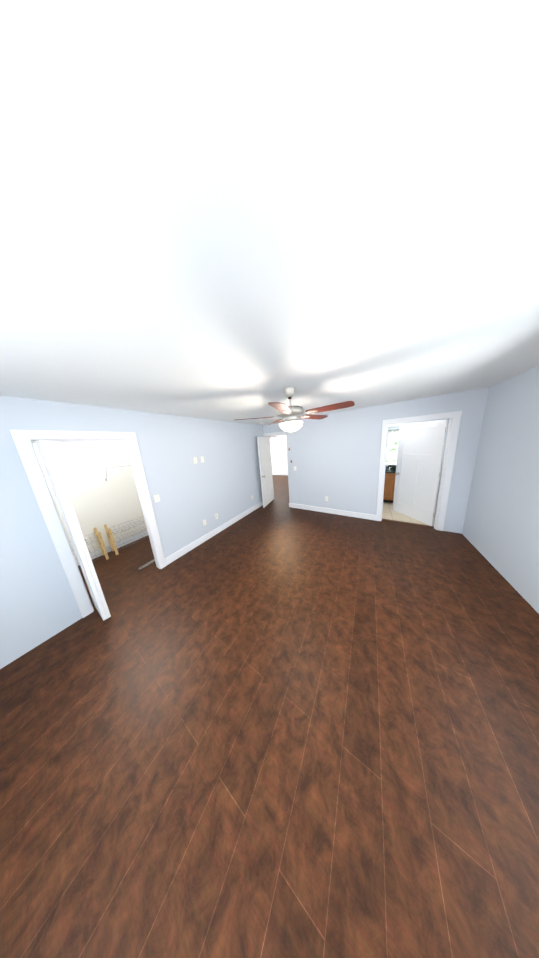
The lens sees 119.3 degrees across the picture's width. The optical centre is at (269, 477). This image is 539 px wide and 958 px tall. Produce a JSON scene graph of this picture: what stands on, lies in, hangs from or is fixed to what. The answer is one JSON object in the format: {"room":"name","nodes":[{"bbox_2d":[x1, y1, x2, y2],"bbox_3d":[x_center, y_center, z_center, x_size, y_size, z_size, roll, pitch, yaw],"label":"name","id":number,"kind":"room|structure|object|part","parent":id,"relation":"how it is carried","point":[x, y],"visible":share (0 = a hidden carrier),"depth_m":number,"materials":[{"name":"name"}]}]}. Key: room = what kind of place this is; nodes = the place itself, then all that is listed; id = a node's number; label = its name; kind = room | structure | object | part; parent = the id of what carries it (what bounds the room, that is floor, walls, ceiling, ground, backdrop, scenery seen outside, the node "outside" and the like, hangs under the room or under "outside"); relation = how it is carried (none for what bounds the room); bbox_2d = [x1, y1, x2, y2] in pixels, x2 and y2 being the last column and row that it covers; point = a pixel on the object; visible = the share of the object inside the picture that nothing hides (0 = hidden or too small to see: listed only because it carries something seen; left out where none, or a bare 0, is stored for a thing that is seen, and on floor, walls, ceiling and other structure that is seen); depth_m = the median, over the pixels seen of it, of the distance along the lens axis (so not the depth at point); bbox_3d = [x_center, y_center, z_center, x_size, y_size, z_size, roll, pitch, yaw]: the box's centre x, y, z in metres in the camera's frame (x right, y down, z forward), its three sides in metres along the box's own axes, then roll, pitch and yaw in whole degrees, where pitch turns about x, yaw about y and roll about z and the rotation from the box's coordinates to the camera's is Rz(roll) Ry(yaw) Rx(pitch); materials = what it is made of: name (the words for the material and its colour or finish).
{"room":"empty bedroom","nodes":[
{"label":"empty bedroom","id":0,"kind":"room"},
{"bbox_2d":[33,442,146,558],"bbox_3d":[-3.413,0.313,2.783,0.120,2.440,3.040,3,14,32],"label":"wall","id":1,"kind":"structure","parent":0,"point":[98,501],"depth_m":2.98,"materials":[{"name":"white paint"}]},
{"bbox_2d":[43,461,130,480],"bbox_3d":[-3.256,-0.006,2.601,0.306,0.333,2.780,3,14,32],"label":"wire closet shelf","id":2,"kind":"object","parent":1,"relation":"attached to","point":[93,469],"visible":0.42,"depth_m":2.77,"materials":[{"name":"grey metal"}]},
{"bbox_2d":[75,530,147,565],"bbox_3d":[-3.270,1.444,2.978,0.015,0.130,2.800,3,14,32],"label":"baseboard","id":3,"kind":"structure","parent":1,"relation":"attached to","point":[124,541],"depth_m":3.27,"materials":[{"name":"white wood"}]},
{"bbox_2d":[0,395,263,668],"bbox_3d":[-1.530,0.135,2.949,0.120,2.440,5.770,3,14,32],"label":"wall","id":4,"kind":"structure","parent":0,"point":[223,480],"depth_m":1.92,"materials":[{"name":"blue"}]},
{"bbox_2d":[36,440,110,620],"bbox_3d":[-2.095,0.636,1.729,0.379,2.010,0.097,3,14,32],"label":"bifold closet door","id":5,"kind":"structure","parent":4,"relation":"in","point":[56,479],"depth_m":1.61,"materials":[{"name":"white wood"}]},
{"bbox_2d":[9,429,166,617],"bbox_3d":[-2.097,0.547,2.075,0.120,2.070,0.780,3,14,32],"label":"door frame","id":6,"kind":"structure","parent":4,"relation":"attached to","point":[126,441],"depth_m":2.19,"materials":[{"name":"white wood"}]},
{"bbox_2d":[154,494,159,502],"bbox_3d":[-1.761,0.322,2.471,0.010,0.118,0.072,3,14,32],"label":"light switch","id":7,"kind":"object","parent":4,"relation":"attached to","point":[156,498],"visible":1,"depth_m":2.47,"materials":[{"name":"white plastic"}]},
{"bbox_2d":[165,501,262,564],"bbox_3d":[-0.815,1.038,4.041,0.015,0.130,3.455,3,14,32],"label":"baseboard","id":8,"kind":"structure","parent":4,"relation":"attached to","point":[185,550],"depth_m":3.28,"materials":[{"name":"white wood"}]},
{"bbox_2d":[257,437,273,507],"bbox_3d":[-0.089,-0.199,4.908,0.187,2.075,0.822,1,13,24],"label":"hall door","id":9,"kind":"structure","parent":4,"relation":"in","point":[264,454],"depth_m":4.83,"materials":[{"name":"white wood"}]},
{"bbox_2d":[263,431,285,436],"bbox_3d":[0.335,-0.295,4.969,0.864,2.190,0.298,3,14,32],"label":"door frame","id":10,"kind":"structure","parent":4,"relation":"attached to","point":[274,434],"depth_m":4.68,"materials":[{"name":"white wood"}]},
{"bbox_2d":[0,475,538,957],"bbox_3d":[-1.071,0.905,5.260,10.520,0.060,9.740,3,14,32],"label":"floor","id":11,"kind":"structure","parent":0,"point":[272,730],"depth_m":0.95,"materials":[{"name":"brown wood"}]},
{"bbox_2d":[69,527,108,567],"bbox_3d":[-3.293,1.287,2.638,0.262,0.578,0.720,3,14,32],"label":"shoe rack","id":12,"kind":"object","parent":11,"relation":"on","point":[101,543],"visible":0.31,"depth_m":2.88,"materials":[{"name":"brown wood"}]},
{"bbox_2d":[104,519,147,554],"bbox_3d":[-2.862,1.115,3.314,0.262,0.578,0.720,3,14,32],"label":"shoe rack","id":13,"kind":"object","parent":11,"relation":"on","point":[112,542],"visible":0.67,"depth_m":3.08,"materials":[{"name":"brown wood"}]},
{"bbox_2d":[136,559,154,570],"bbox_3d":[-2.062,1.469,2.699,0.110,0.012,0.320,3,14,32],"label":"floor vent","id":14,"kind":"object","parent":11,"relation":"in","point":[145,565],"visible":0.69,"depth_m":2.66,"materials":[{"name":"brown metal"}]},
{"bbox_2d":[0,0,538,424],"bbox_3d":[-1.258,-1.547,4.757,10.520,0.080,9.740,3,14,32],"label":"ceiling","id":15,"kind":"structure","parent":0,"point":[229,210],"depth_m":0.41,"materials":[{"name":"white paint"}]},
{"bbox_2d":[237,387,354,462],"bbox_3d":[0.287,-0.591,1.858,1.257,0.857,1.291,3,14,32],"label":"fan","id":16,"kind":"object","parent":15,"relation":"hanging from","point":[290,414],"visible":1,"depth_m":1.76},
{"bbox_3d":[-0.153,-0.702,1.866,0.535,0.033,0.146,-4,12,1],"label":"blade","id":17,"kind":"part","parent":16,"relation":"part of","materials":[{"name":"brown wood"}]},
{"bbox_3d":[0.123,-0.800,2.238,0.146,0.033,0.535,-8,12,-17],"label":"blade","id":18,"kind":"part","parent":16,"relation":"part of","materials":[{"name":"brown wood"}]},
{"bbox_3d":[0.126,-0.646,1.488,0.146,0.033,0.535,-1,12,18],"label":"blade","id":19,"kind":"part","parent":16,"relation":"part of","materials":[{"name":"brown wood"}]},
{"bbox_3d":[0.259,-0.602,1.888,0.274,0.100,0.274,3,14,32],"label":"lamp shade","id":20,"kind":"part","parent":16,"relation":"part of","materials":[{"name":"white glass"}]},
{"bbox_3d":[0.573,-0.804,2.090,0.535,0.033,0.146,-12,14,-34],"label":"blade","id":21,"kind":"part","parent":16,"relation":"part of","materials":[{"name":"brown wood"}]},
{"bbox_3d":[0.574,-0.709,1.626,0.535,0.033,0.146,4,14,36],"label":"blade","id":22,"kind":"part","parent":16,"relation":"part of","materials":[{"name":"brown wood"}]},
{"bbox_2d":[263,423,283,433],"bbox_3d":[0.249,-1.478,4.734,0.864,0.270,0.280,3,14,32],"label":"wall","id":23,"kind":"structure","parent":0,"point":[272,428],"depth_m":4.68,"materials":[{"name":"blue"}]},
{"bbox_2d":[270,435,287,472],"bbox_3d":[-0.133,-1.400,9.911,6.984,2.440,0.120,3,14,32],"label":"wall","id":24,"kind":"structure","parent":0,"point":[278,446],"depth_m":9.39,"materials":[{"name":"white paint"}]},
{"bbox_2d":[272,472,287,474],"bbox_3d":[-0.032,-0.264,10.053,6.864,0.150,0.015,3,14,32],"label":"baseboard","id":25,"kind":"structure","parent":24,"relation":"attached to","point":[279,473],"depth_m":9.63,"materials":[{"name":"white wood"}]},
{"bbox_2d":[286,387,488,533],"bbox_3d":[2.037,-0.260,3.540,3.536,2.440,0.120,3,14,32],"label":"wall","id":26,"kind":"structure","parent":0,"point":[334,457],"depth_m":3.46,"materials":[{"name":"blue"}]},
{"bbox_2d":[289,503,375,520],"bbox_3d":[1.600,0.804,4.280,2.136,0.130,0.465,3,14,32],"label":"baseboard","id":27,"kind":"structure","parent":26,"relation":"attached to","point":[341,512],"depth_m":3.97,"materials":[{"name":"white wood"}]},
{"bbox_2d":[382,518,433,526],"bbox_3d":[2.898,0.954,3.360,0.860,0.012,0.050,3,14,32],"label":"trim","id":28,"kind":"structure","parent":26,"relation":"attached to","point":[407,522],"depth_m":3.34,"materials":[{"name":"beige wood"}]},
{"bbox_2d":[376,411,461,530],"bbox_3d":[2.786,-0.075,3.096,1.050,2.145,0.141,3,14,32],"label":"door frame","id":29,"kind":"structure","parent":26,"relation":"attached to","point":[456,420],"depth_m":2.88,"materials":[{"name":"white wood"}]},
{"bbox_2d":[393,419,447,525],"bbox_3d":[3.108,-0.103,3.355,0.187,2.030,0.872,-6,12,-7],"label":"bathroom door","id":30,"kind":"structure","parent":26,"relation":"in","point":[419,460],"depth_m":3.27,"materials":[{"name":"white wood"}]},
{"bbox_2d":[387,465,395,468],"bbox_3d":[3.357,-0.329,4.733,1.597,0.100,0.024,3,14,32],"label":"backsplash","id":31,"kind":"structure","parent":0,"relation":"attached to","point":[391,466],"depth_m":4.59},
{"bbox_2d":[382,502,435,525],"bbox_3d":[2.678,0.766,4.538,3.416,0.060,1.770,3,14,32],"label":"floor","id":32,"kind":"structure","parent":0,"point":[389,512],"depth_m":3.69,"materials":[{"name":"beige tile"}]},
{"bbox_2d":[384,473,386,488],"bbox_3d":[2.940,0.218,4.804,0.864,0.865,0.549,3,14,32],"label":"base cabinet","id":33,"kind":"object","parent":32,"relation":"on","point":[385,484],"depth_m":4.31,"materials":[{"name":"brown wood"}]},
{"bbox_2d":[383,473,395,502],"bbox_3d":[3.548,0.249,4.424,0.864,0.865,0.549,3,14,32],"label":"base cabinet","id":34,"kind":"object","parent":32,"relation":"on","point":[389,483],"depth_m":4.29,"materials":[{"name":"brown wood"}]},
{"bbox_2d":[385,469,395,472],"bbox_3d":[3.217,-0.206,4.520,1.597,0.035,0.574,3,14,32],"label":"countertop","id":35,"kind":"structure","parent":34,"relation":"on","point":[387,470],"depth_m":4.28,"materials":[{"name":"black stone"}]},
{"bbox_2d":[389,419,448,427],"bbox_3d":[3.306,-1.542,4.224,1.980,0.400,0.420,3,14,32],"label":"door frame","id":36,"kind":"structure","parent":0,"point":[396,426],"depth_m":3.90,"materials":[{"name":"grey wood"}]},
{"bbox_2d":[436,366,538,613],"bbox_3d":[2.532,0.193,1.144,0.120,2.440,7.040,3,14,32],"label":"wall","id":37,"kind":"structure","parent":0,"point":[500,532],"depth_m":1.95,"materials":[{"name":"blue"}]},
{"bbox_3d":[3.525,-0.602,4.651,2.220,2.440,0.120,3,14,32],"label":"wall","id":38,"kind":"structure","parent":0,"visible":0},
{"bbox_2d":[386,427,399,464],"bbox_3d":[3.619,-0.884,4.420,0.900,1.070,0.042,3,14,32],"label":"bathroom window","id":39,"kind":"structure","parent":38,"relation":"in","point":[392,445],"depth_m":4.50,"materials":[{"name":"white glass"}]}
]}

